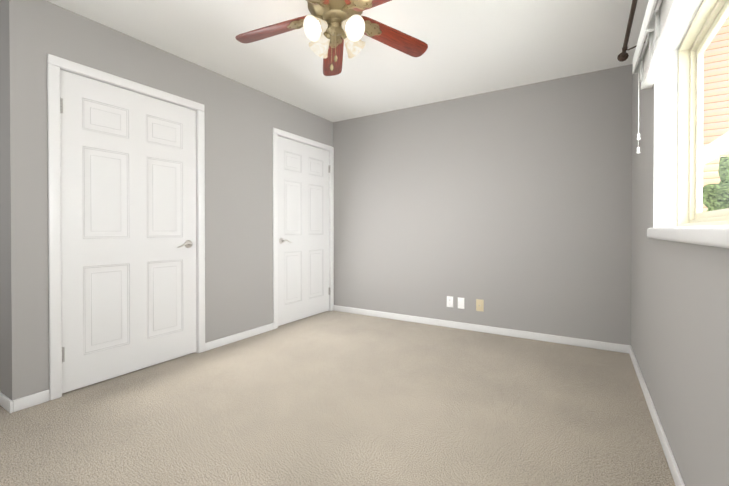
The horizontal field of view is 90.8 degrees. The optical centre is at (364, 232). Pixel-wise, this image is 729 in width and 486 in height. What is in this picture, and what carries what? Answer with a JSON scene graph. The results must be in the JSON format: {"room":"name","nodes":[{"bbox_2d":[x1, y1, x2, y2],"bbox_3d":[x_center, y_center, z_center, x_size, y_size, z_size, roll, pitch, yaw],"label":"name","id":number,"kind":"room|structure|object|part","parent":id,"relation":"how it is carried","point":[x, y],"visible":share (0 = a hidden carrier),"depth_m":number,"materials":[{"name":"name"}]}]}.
{"room":"empty bedroom","nodes":[
{"label":"empty bedroom","id":0,"kind":"room"},
{"bbox_2d":[0,0,4,394],"bbox_3d":[-2.714,-0.192,2.545,1.500,2.420,0.120,0,1,32],"label":"wall","id":1,"kind":"structure","parent":0,"point":[2,339],"depth_m":2.12,"materials":[{"name":"grey paint"}]},
{"bbox_2d":[0,392,19,412],"bbox_3d":[-2.691,0.985,2.464,1.631,0.068,0.016,0,1,32],"label":"baseboard","id":2,"kind":"structure","parent":1,"relation":"attached to","point":[10,405],"depth_m":2.06,"materials":[{"name":"white wood"}]},
{"bbox_2d":[2,0,332,400],"bbox_3d":[-1.256,-0.198,3.367,0.120,2.420,3.050,0,1,32],"label":"wall","id":3,"kind":"structure","parent":0,"point":[241,121],"depth_m":2.58,"materials":[{"name":"grey paint"}]},
{"bbox_2d":[47,54,204,399],"bbox_3d":[-1.688,-0.033,2.651,0.136,2.100,1.045,0,1,32],"label":"door frame","id":4,"kind":"structure","parent":3,"relation":"attached to","point":[55,65],"depth_m":2.22,"materials":[{"name":"white wood"}]},
{"bbox_2d":[60,70,196,393],"bbox_3d":[-1.648,-0.006,2.620,0.092,2.023,0.926,0,1,32],"label":"door","id":5,"kind":"structure","parent":3,"relation":"in","point":[128,231],"depth_m":2.55,"materials":[{"name":"white paint"}]},
{"bbox_2d":[205,323,273,350],"bbox_3d":[-1.158,0.978,3.409,0.012,0.068,0.788,0,1,32],"label":"baseboard","id":6,"kind":"structure","parent":3,"relation":"attached to","point":[210,345],"depth_m":3.35,"materials":[{"name":"white wood"}]},
{"bbox_2d":[273,128,333,328],"bbox_3d":[-0.726,-0.044,4.213,0.136,2.100,1.045,0,1,32],"label":"door frame","id":7,"kind":"structure","parent":3,"relation":"attached to","point":[288,135],"depth_m":3.90,"materials":[{"name":"white wood"}]},
{"bbox_2d":[278,136,329,325],"bbox_3d":[-0.679,-0.018,4.191,0.092,2.023,0.926,0,1,32],"label":"door","id":8,"kind":"structure","parent":3,"relation":"in","point":[303,231],"depth_m":4.15,"materials":[{"name":"white paint"}]},
{"bbox_2d":[0,310,674,485],"bbox_3d":[-0.834,1.069,2.459,5.040,0.100,4.410,0,1,32],"label":"floor","id":9,"kind":"structure","parent":0,"point":[333,398],"depth_m":1.98,"materials":[{"name":"carpet"}]},
{"bbox_2d":[46,0,648,121],"bbox_3d":[-0.834,-1.451,2.440,5.040,0.100,4.410,0,1,32],"label":"ceiling","id":10,"kind":"structure","parent":0,"point":[475,47],"depth_m":2.70,"materials":[{"name":"white paint"}]},
{"bbox_2d":[235,0,427,75],"bbox_3d":[-0.183,-1.150,2.039,1.185,0.497,1.149,0,1,32],"label":"ceiling fan","id":11,"kind":"object","parent":10,"relation":"hanging from","point":[331,27],"visible":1,"depth_m":2.12,"materials":[{"name":"brown wood"}]},
{"bbox_3d":[-0.166,-1.121,2.078,0.400,0.130,0.400,0,1,32],"label":"lamp shade","id":12,"kind":"part","parent":11,"relation":"part of","materials":[{"name":"white glass"}]},
{"bbox_2d":[333,64,631,345],"bbox_3d":[0.981,-0.202,3.850,3.420,2.420,0.120,0,1,32],"label":"wall","id":13,"kind":"structure","parent":0,"point":[511,207],"depth_m":3.56,"materials":[{"name":"grey paint"}]},
{"bbox_2d":[447,296,452,306],"bbox_3d":[0.909,0.737,3.827,0.070,0.115,0.007,0,1,32],"label":"duplex electrical outlet","id":14,"kind":"object","parent":13,"relation":"attached to","point":[449,301],"visible":1,"depth_m":3.83,"materials":[{"name":"white plastic"}]},
{"bbox_2d":[458,297,463,308],"bbox_3d":[1.010,0.739,3.765,0.070,0.115,0.006,0,1,32],"label":"electrical outlet","id":15,"kind":"object","parent":13,"relation":"attached to","point":[460,303],"visible":1,"depth_m":3.76,"materials":[{"name":"white plastic"}]},
{"bbox_2d":[476,299,483,311],"bbox_3d":[1.173,0.742,3.658,0.074,0.120,0.018,0,1,32],"label":"outlet","id":16,"kind":"object","parent":13,"relation":"attached to","point":[479,305],"visible":1,"depth_m":3.66,"materials":[{"name":"beige plastic"}]},
{"bbox_2d":[334,305,627,352],"bbox_3d":[0.899,0.975,3.829,3.048,0.068,0.016,0,1,32],"label":"baseboard","id":17,"kind":"structure","parent":13,"relation":"attached to","point":[608,346],"depth_m":3.57,"materials":[{"name":"white wood"}]},
{"bbox_2d":[631,0,728,485],"bbox_3d":[1.194,-0.181,1.129,0.200,2.420,4.290,0,1,32],"label":"wall","id":18,"kind":"structure","parent":0,"point":[680,319],"depth_m":1.44,"materials":[{"name":"grey paint"}]},
{"bbox_2d":[617,0,646,61],"bbox_3d":[0.959,-1.192,1.072,0.148,0.078,3.219,0,1,32],"label":"curtain rod","id":19,"kind":"object","parent":18,"relation":"attached to","point":[623,56],"visible":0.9,"depth_m":2.17,"materials":[{"name":"brown metal"}]},
{"bbox_2d":[628,345,684,485],"bbox_3d":[1.143,0.994,1.257,0.012,0.068,4.140,0,1,32],"label":"baseboard","id":20,"kind":"structure","parent":18,"relation":"attached to","point":[673,467],"depth_m":1.79,"materials":[{"name":"white wood"}]},
{"bbox_2d":[647,225,728,247],"bbox_3d":[1.126,0.009,1.143,0.130,0.059,2.048,0,1,32],"label":"window sill","id":21,"kind":"structure","parent":18,"relation":"attached to","point":[716,236],"depth_m":1.13,"materials":[{"name":"white wood"}]},
{"bbox_2d":[653,0,728,227],"bbox_3d":[1.179,-0.509,1.107,0.196,0.985,2.040,0,1,32],"label":"window","id":22,"kind":"structure","parent":18,"relation":"in","point":[710,18],"depth_m":1.93,"materials":[{"name":"beige plastic"}]},
{"bbox_2d":[633,17,669,89],"bbox_3d":[1.483,-0.923,1.875,0.092,0.189,0.530,0,1,32],"label":"window blind","id":23,"kind":"object","parent":22,"relation":"attached to","point":[650,62],"visible":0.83,"depth_m":1.85,"materials":[{"name":"white plastic"}]},
{"bbox_2d":[636,66,640,152],"bbox_3d":[1.597,-0.717,2.094,0.020,0.509,0.031,0,1,32],"label":"blind cord","id":24,"kind":"object","parent":23,"relation":"hanging from","point":[638,139],"visible":1,"depth_m":2.10,"materials":[{"name":"white fabric"}]},
{"bbox_2d":[645,0,692,49],"bbox_3d":[1.201,-0.920,1.417,0.092,0.189,0.530,0,1,32],"label":"window blind","id":25,"kind":"object","parent":22,"relation":"attached to","point":[665,19],"visible":0.96,"depth_m":1.50,"materials":[{"name":"white plastic"}]},
{"bbox_3d":[7.654,2.373,-1.418,13.470,0.550,11.700,0,1,32],"label":"ground","id":26,"kind":"structure","parent":0,"visible":0},
{"bbox_2d":[702,16,728,211],"bbox_3d":[10.104,-2.284,4.391,15.429,11.423,1.580,0,1,32],"label":"house","id":27,"kind":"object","parent":26,"relation":"on","point":[710,76],"depth_m":6.94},
{"label":"outside","id":28,"kind":"structure","parent":0,"visible":0},
{"bbox_2d":[703,156,728,211],"bbox_3d":[5.826,-0.146,3.844,4.006,1.954,3.977,0,1,32],"label":"tree","id":29,"kind":"object","parent":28,"point":[711,195],"depth_m":3.50,"materials":[{"name":"green plant"}]}
]}

